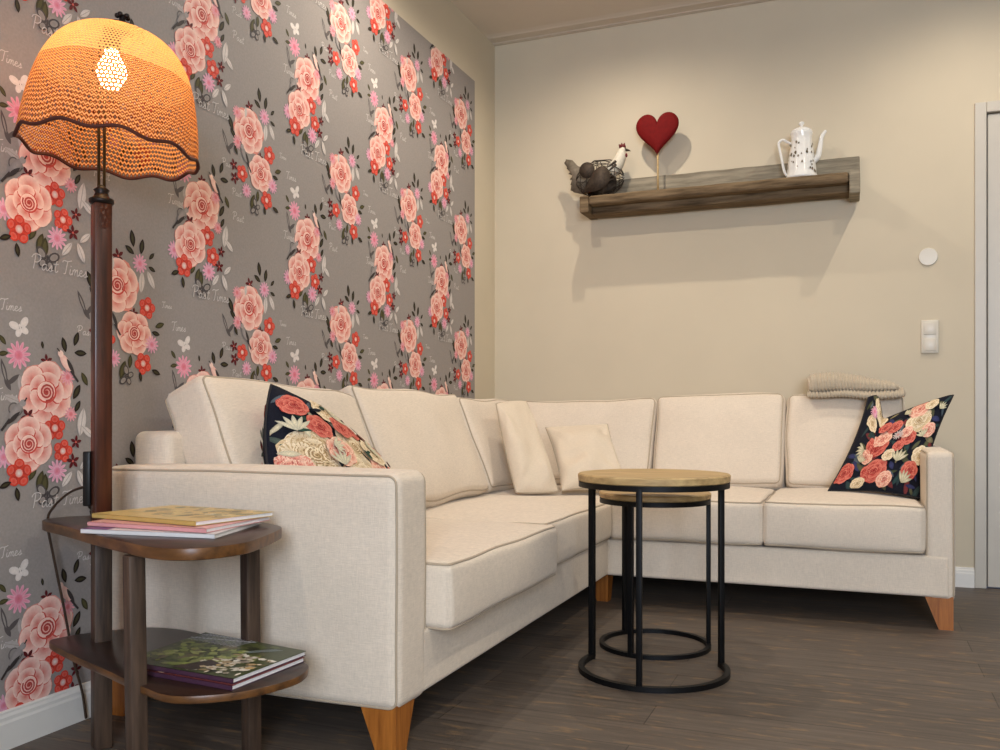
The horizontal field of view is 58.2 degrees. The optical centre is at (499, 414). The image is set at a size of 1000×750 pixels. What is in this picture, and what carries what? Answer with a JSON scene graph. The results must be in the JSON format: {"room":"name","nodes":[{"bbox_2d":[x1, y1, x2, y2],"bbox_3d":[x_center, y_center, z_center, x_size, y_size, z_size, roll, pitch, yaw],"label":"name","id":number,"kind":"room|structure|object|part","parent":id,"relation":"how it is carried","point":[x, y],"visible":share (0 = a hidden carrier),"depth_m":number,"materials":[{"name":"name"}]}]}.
{"room":"living room","nodes":[
{"label":"living room","id":0,"kind":"room"},
{"bbox_2d":[0,0,494,711],"bbox_3d":[-1.396,-0.623,1.700,0.154,2.805,7.300,0,0,22],"label":"wall","id":1,"kind":"structure","parent":0,"point":[334,229],"depth_m":2.92,"materials":[{"name":"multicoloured paper"}]},
{"bbox_2d":[0,680,90,749],"bbox_3d":[-1.321,0.735,1.670,0.016,0.090,7.000,0,0,22],"label":"baseboard","id":2,"kind":"structure","parent":1,"relation":"attached to","point":[32,720],"depth_m":2.18,"materials":[{"name":"white paint"}]},
{"bbox_2d":[9,575,999,749],"bbox_3d":[0.808,0.830,0.820,4.900,0.100,7.300,0,0,22],"label":"floor","id":3,"kind":"structure","parent":0,"point":[811,669],"depth_m":2.54,"materials":[{"name":"brown wood"}]},
{"bbox_2d":[12,11,308,749],"bbox_3d":[-0.769,-0.075,1.990,0.806,1.710,0.395,0,0,31],"label":"floor lamp","id":4,"kind":"object","parent":3,"relation":"on","point":[120,656],"visible":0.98,"depth_m":2.01,"materials":[{"name":"orange fabric"}]},
{"bbox_3d":[-1.052,0.470,2.182,0.091,0.610,0.205,0,0,-25],"label":"power cord","id":5,"kind":"part","parent":4,"relation":"part of","materials":[{"name":"black plastic"}]},
{"bbox_3d":[-0.934,-0.708,2.108,0.019,0.355,0.011,0,0,0],"label":"stem","id":6,"kind":"part","parent":4,"relation":"part of","materials":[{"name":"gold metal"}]},
{"bbox_3d":[-0.934,-0.117,2.106,0.040,0.755,0.040,0,0,-38],"label":"post","id":7,"kind":"part","parent":4,"relation":"part of","materials":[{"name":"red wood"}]},
{"bbox_3d":[-0.899,-0.735,2.067,0.387,0.306,0.384,0,0,22],"label":"lamp shade","id":8,"kind":"part","parent":4,"relation":"part of","materials":[{"name":"orange fabric"}]},
{"bbox_3d":[-0.897,-0.795,2.076,0.066,0.093,0.066,0,0,22],"label":"light bulb","id":9,"kind":"part","parent":4,"relation":"part of","materials":[{"name":"white glass"}]},
{"bbox_2d":[102,24,120,52],"bbox_3d":[-0.897,-0.876,2.076,0.040,0.070,0.040,0,0,22],"label":"bulb socket","id":10,"kind":"object","parent":4,"relation":"attached to","point":[106,24],"depth_m":2.06,"materials":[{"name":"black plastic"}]},
{"bbox_3d":[-0.714,0.527,1.761,0.050,0.505,0.035,0,0,45],"label":"leg","id":11,"kind":"part","parent":4,"relation":"part of","materials":[{"name":"brown wood"}]},
{"bbox_2d":[42,516,281,560],"bbox_3d":[-0.734,0.261,2.013,0.357,0.024,0.724,0,0,-45],"label":"shelf","id":12,"kind":"object","parent":4,"relation":"attached to","point":[136,548],"depth_m":1.78,"materials":[{"name":"brown wood"}]},
{"bbox_2d":[81,522,261,538],"bbox_3d":[-0.707,0.244,1.960,0.339,0.009,0.247,0,0,14],"label":"magazine","id":13,"kind":"object","parent":4,"relation":"on","point":[94,529],"visible":0.52,"depth_m":1.85,"materials":[{"name":"white paper"}]},
{"bbox_2d":[87,517,269,532],"bbox_3d":[-0.703,0.234,1.982,0.332,0.009,0.238,0,0,22],"label":"magazine","id":14,"kind":"object","parent":13,"relation":"on","point":[104,522],"visible":0.57,"depth_m":1.88,"materials":[{"name":"pink paper"}]},
{"bbox_2d":[92,505,271,525],"bbox_3d":[-0.708,0.224,2.011,0.333,0.010,0.217,0,0,28],"label":"magazine","id":15,"kind":"object","parent":14,"relation":"on","point":[170,514],"visible":1,"depth_m":1.97,"materials":[{"name":"yellow paper"}]},
{"bbox_2d":[49,627,308,703],"bbox_3d":[-0.712,0.536,1.978,0.695,0.016,0.320,0,0,43],"label":"shelf","id":16,"kind":"object","parent":4,"relation":"attached to","point":[103,655],"depth_m":1.84,"materials":[{"name":"brown wood"}]},
{"bbox_2d":[147,657,304,690],"bbox_3d":[-0.600,0.522,1.898,0.325,0.010,0.273,0,0,22],"label":"magazine","id":17,"kind":"object","parent":4,"relation":"on","point":[193,680],"visible":0.27,"depth_m":1.78,"materials":[{"name":"purple paper"}]},
{"bbox_2d":[147,632,305,683],"bbox_3d":[-0.593,0.511,1.906,0.312,0.011,0.278,0,0,22],"label":"magazine","id":18,"kind":"object","parent":17,"relation":"on","point":[209,656],"visible":0.98,"depth_m":1.88,"materials":[{"name":"green paper"}]},
{"bbox_3d":[-0.563,0.527,2.030,0.038,0.505,0.036,0,0,45],"label":"leg","id":19,"kind":"part","parent":4,"relation":"part of","materials":[{"name":"brown wood"}]},
{"bbox_2d":[112,375,954,749],"bbox_3d":[0.473,0.336,3.224,2.170,0.888,2.775,0,0,22],"label":"sofa","id":20,"kind":"object","parent":3,"relation":"on","point":[389,582],"visible":0.75,"depth_m":2.85,"materials":[{"name":"beige fabric"}]},
{"bbox_3d":[-0.957,0.720,2.365,0.095,0.121,0.095,0,0,22],"label":"leg","id":21,"kind":"part","parent":20,"relation":"part of","materials":[{"name":"brown wood"}]},
{"bbox_2d":[167,375,369,463],"bbox_3d":[-0.644,0.136,2.770,0.328,0.486,0.777,0,0,22],"label":"cushion","id":22,"kind":"object","parent":20,"relation":"on","point":[215,419],"depth_m":2.45,"materials":[{"name":"beige fabric"}]},
{"bbox_3d":[-0.606,0.403,2.251,0.874,0.555,0.169,0,0,22],"label":"armrest","id":23,"kind":"part","parent":20,"relation":"part of","materials":[{"name":"beige fabric"}]},
{"bbox_2d":[260,384,390,468],"bbox_3d":[-0.465,0.143,2.639,0.263,0.447,0.610,0,0,22],"label":"throw pillow","id":24,"kind":"object","parent":20,"relation":"on","point":[296,430],"visible":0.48,"depth_m":2.46,"materials":[{"name":"multicoloured fabric"}]},
{"bbox_3d":[-0.262,0.720,2.088,0.095,0.121,0.095,0,0,22],"label":"leg","id":25,"kind":"part","parent":20,"relation":"part of","materials":[{"name":"brown wood"}]},
{"bbox_2d":[339,386,487,508],"bbox_3d":[-0.344,0.142,3.528,0.348,0.489,0.873,0,0,22],"label":"cushion","id":26,"kind":"object","parent":20,"relation":"on","point":[435,436],"depth_m":3.44,"materials":[{"name":"beige fabric"}]},
{"bbox_3d":[0.437,0.345,3.294,2.050,0.600,2.640,0,0,22],"label":"frame","id":27,"kind":"part","parent":20,"relation":"part of","materials":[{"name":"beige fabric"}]},
{"bbox_2d":[457,398,513,493],"bbox_3d":[-0.052,0.155,4.244,0.322,0.466,0.701,0,0,22],"label":"cushion","id":28,"kind":"object","parent":20,"relation":"on","point":[480,417],"depth_m":3.99,"materials":[{"name":"beige fabric"}]},
{"bbox_2d":[426,518,556,627],"bbox_3d":[-0.312,0.438,2.668,0.776,0.192,0.860,0,0,22],"label":"seat cushion","id":29,"kind":"object","parent":20,"relation":"on","point":[474,567],"depth_m":2.43,"materials":[{"name":"beige fabric"}]},
{"bbox_2d":[426,485,611,562],"bbox_3d":[0.133,0.434,3.845,0.733,0.186,1.707,0,0,22],"label":"seat cushion","id":30,"kind":"object","parent":20,"relation":"on","point":[566,510],"depth_m":3.35,"materials":[{"name":"beige fabric"}]},
{"bbox_2d":[496,400,558,493],"bbox_3d":[0.096,0.135,3.985,0.216,0.402,0.376,0,0,-22],"label":"throw pillow","id":31,"kind":"object","parent":20,"relation":"on","point":[531,472],"visible":1,"depth_m":3.87,"materials":[{"name":"beige fabric"}]},
{"bbox_2d":[545,424,620,490],"bbox_3d":[0.387,0.189,4.034,0.304,0.293,0.348,0,0,-9],"label":"throw pillow","id":32,"kind":"object","parent":20,"relation":"on","point":[577,448],"visible":0.77,"depth_m":3.97,"materials":[{"name":"beige fabric"}]},
{"bbox_2d":[527,398,656,484],"bbox_3d":[0.423,0.146,4.478,0.722,0.458,0.320,0,0,22],"label":"cushion","id":33,"kind":"object","parent":20,"relation":"on","point":[632,423],"depth_m":4.36,"materials":[{"name":"beige fabric"}]},
{"bbox_3d":[0.424,0.720,3.808,0.095,0.121,0.095,0,0,22],"label":"leg","id":34,"kind":"part","parent":20,"relation":"part of","materials":[{"name":"brown wood"}]},
{"bbox_3d":[0.490,0.588,3.276,2.127,0.150,2.625,0,0,22],"label":"frame","id":35,"kind":"part","parent":20,"relation":"part of","materials":[{"name":"beige fabric"}]},
{"bbox_2d":[611,486,773,545],"bbox_3d":[0.884,0.422,3.956,0.632,0.202,0.873,0,0,22],"label":"seat cushion","id":36,"kind":"object","parent":20,"relation":"on","point":[748,509],"depth_m":3.54,"materials":[{"name":"beige fabric"}]},
{"bbox_2d":[653,393,786,489],"bbox_3d":[1.034,0.138,4.239,0.606,0.484,0.335,0,0,22],"label":"cushion","id":37,"kind":"object","parent":20,"relation":"on","point":[743,436],"depth_m":4.14,"materials":[{"name":"beige fabric"}]},
{"bbox_2d":[763,485,925,553],"bbox_3d":[1.427,0.417,3.734,0.595,0.204,0.876,0,0,22],"label":"seat cushion","id":38,"kind":"object","parent":20,"relation":"on","point":[798,519],"depth_m":3.36,"materials":[{"name":"beige fabric"}]},
{"bbox_2d":[784,394,904,487],"bbox_3d":[1.548,0.137,4.031,0.524,0.462,0.323,0,0,22],"label":"cushion","id":39,"kind":"object","parent":20,"relation":"on","point":[820,433],"depth_m":3.97,"materials":[{"name":"beige fabric"}]},
{"bbox_2d":[807,372,905,399],"bbox_3d":[1.598,-0.129,4.042,0.410,0.132,0.257,0,0,22],"label":"folded blanket","id":40,"kind":"object","parent":20,"relation":"on","point":[823,385],"visible":0.94,"depth_m":3.95,"materials":[{"name":"beige fabric"}]},
{"bbox_2d":[828,395,953,498],"bbox_3d":[1.607,0.121,3.699,0.341,0.413,0.374,0,0,-42],"label":"throw pillow","id":41,"kind":"object","parent":20,"relation":"on","point":[883,456],"visible":0.98,"depth_m":3.62,"materials":[{"name":"multicoloured fabric"}]},
{"bbox_3d":[1.768,0.403,3.691,0.109,0.552,0.947,0,0,22],"label":"armrest","id":42,"kind":"part","parent":20,"relation":"part of","materials":[{"name":"beige fabric"}]},
{"bbox_3d":[1.610,0.720,3.303,0.095,0.121,0.095,0,0,22],"label":"leg","id":43,"kind":"part","parent":20,"relation":"part of","materials":[{"name":"brown wood"}]},
{"bbox_2d":[578,469,730,693],"bbox_3d":[0.468,0.479,2.738,0.458,0.602,0.458,0,0,22],"label":"table","id":44,"kind":"object","parent":3,"relation":"on","point":[638,481],"visible":1,"depth_m":2.63,"materials":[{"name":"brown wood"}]},
{"bbox_3d":[0.294,0.491,2.873,0.018,0.564,0.018,0,0,38],"label":"leg","id":45,"kind":"part","parent":44,"relation":"part of","materials":[{"name":"black metal"}]},
{"bbox_3d":[0.392,0.491,2.532,0.016,0.562,0.016,0,0,22],"label":"leg","id":46,"kind":"part","parent":44,"relation":"part of","materials":[{"name":"black metal"}]},
{"bbox_3d":[0.684,0.491,2.776,0.016,0.562,0.016,0,0,-10],"label":"leg","id":47,"kind":"part","parent":44,"relation":"part of","materials":[{"name":"black metal"}]},
{"bbox_2d":[599,490,710,660],"bbox_3d":[0.523,0.520,3.036,0.374,0.520,0.373,0,0,22],"label":"table","id":48,"kind":"object","parent":3,"relation":"on","point":[627,500],"visible":0.86,"depth_m":2.90,"materials":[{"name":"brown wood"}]},
{"bbox_3d":[0.445,0.530,3.196,0.016,0.487,0.016,0,0,-26],"label":"leg","id":49,"kind":"part","parent":48,"relation":"part of","materials":[{"name":"black metal"}]},
{"bbox_3d":[0.420,0.530,2.889,0.016,0.487,0.016,0,0,35],"label":"leg","id":50,"kind":"part","parent":48,"relation":"part of","materials":[{"name":"black metal"}]},
{"bbox_3d":[0.701,0.530,3.020,0.014,0.485,0.014,0,0,5],"label":"leg","id":51,"kind":"part","parent":48,"relation":"part of","materials":[{"name":"black metal"}]},
{"bbox_2d":[451,0,688,34],"bbox_3d":[0.808,-2.075,0.820,4.900,0.100,7.300,0,0,22],"label":"ceiling","id":52,"kind":"structure","parent":0,"point":[489,16],"depth_m":4.50,"materials":[{"name":"paint"}]},
{"bbox_2d":[495,0,999,566],"bbox_3d":[2.135,-0.623,4.139,4.600,2.805,0.150,0,0,22],"label":"wall","id":53,"kind":"structure","parent":0,"point":[766,298],"depth_m":4.41,"materials":[{"name":"beige paint"}]},
{"bbox_2d":[485,0,774,45],"bbox_3d":[2.081,-2.022,4.005,4.600,0.007,0.140,0,0,22],"label":"trim","id":54,"kind":"structure","parent":53,"relation":"attached to","point":[689,7],"depth_m":4.60,"materials":[{"name":"paint"}]},
{"bbox_2d":[580,156,859,219],"bbox_3d":[1.049,-1.108,4.383,1.316,0.215,0.207,0,0,22],"label":"wall shelf","id":55,"kind":"object","parent":53,"relation":"attached to","point":[837,178],"visible":0.94,"depth_m":4.36,"materials":[{"name":"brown wood"}]},
{"bbox_2d":[564,143,629,196],"bbox_3d":[0.497,-1.240,4.595,0.350,0.272,0.175,0,0,22],"label":"basket","id":56,"kind":"object","parent":55,"relation":"on","point":[585,179],"visible":0.94,"depth_m":4.54,"materials":[{"name":"metal"}]},
{"bbox_2d":[636,112,678,189],"bbox_3d":[0.786,-1.305,4.490,0.216,0.403,0.054,0,0,22],"label":"heart ornament","id":57,"kind":"object","parent":55,"relation":"on","point":[656,134],"visible":0.88,"depth_m":4.47,"materials":[{"name":"red fabric"}]},
{"bbox_3d":[1.058,-1.041,4.404,1.234,0.045,0.114,0,0,22],"label":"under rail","id":58,"kind":"part","parent":55,"relation":"part of","materials":[{"name":"brown wood"}]},
{"bbox_2d":[777,121,826,176],"bbox_3d":[1.422,-1.242,4.230,0.146,0.277,0.177,0,0,-29],"label":"coffee pot","id":59,"kind":"object","parent":55,"relation":"on","point":[802,161],"visible":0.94,"depth_m":4.19,"materials":[{"name":"white ceramic"}]},
{"bbox_3d":[1.350,-1.219,4.259,0.067,0.182,0.012,0,0,22],"label":"handle","id":60,"kind":"part","parent":59,"relation":"part of","materials":[{"name":"white ceramic"}]},
{"bbox_3d":[1.421,-1.353,4.231,0.098,0.055,0.098,0,0,22],"label":"lid","id":61,"kind":"part","parent":59,"relation":"part of","materials":[{"name":"white ceramic"}]},
{"bbox_3d":[1.492,-1.253,4.202,0.074,0.155,0.034,0,0,22],"label":"spout","id":62,"kind":"part","parent":59,"relation":"part of","materials":[{"name":"white ceramic"}]},
{"bbox_2d":[918,248,937,265],"bbox_3d":[1.965,-0.725,4.122,0.082,0.082,0.008,0,0,22],"label":"cover plate","id":63,"kind":"object","parent":53,"relation":"attached to","point":[927,256],"visible":1,"depth_m":4.12,"materials":[{"name":"white plastic"}]},
{"bbox_2d":[921,320,938,352],"bbox_3d":[1.970,-0.358,4.117,0.073,0.152,0.014,0,0,22],"label":"light switch","id":64,"kind":"object","parent":53,"relation":"attached to","point":[929,328],"visible":1,"depth_m":4.11,"materials":[{"name":"white plastic"}]},
{"bbox_2d":[955,566,974,587],"bbox_3d":[1.060,0.735,4.479,2.321,0.090,0.016,0,0,22],"label":"baseboard","id":65,"kind":"structure","parent":53,"relation":"attached to","point":[964,576],"depth_m":4.06,"materials":[{"name":"white paint"}]},
{"bbox_2d":[974,100,999,588],"bbox_3d":[2.594,-0.311,3.860,0.986,2.183,0.109,0,0,22],"label":"door","id":66,"kind":"structure","parent":53,"relation":"in","point":[986,128],"depth_m":4.03,"materials":[{"name":"paint"}]}
]}

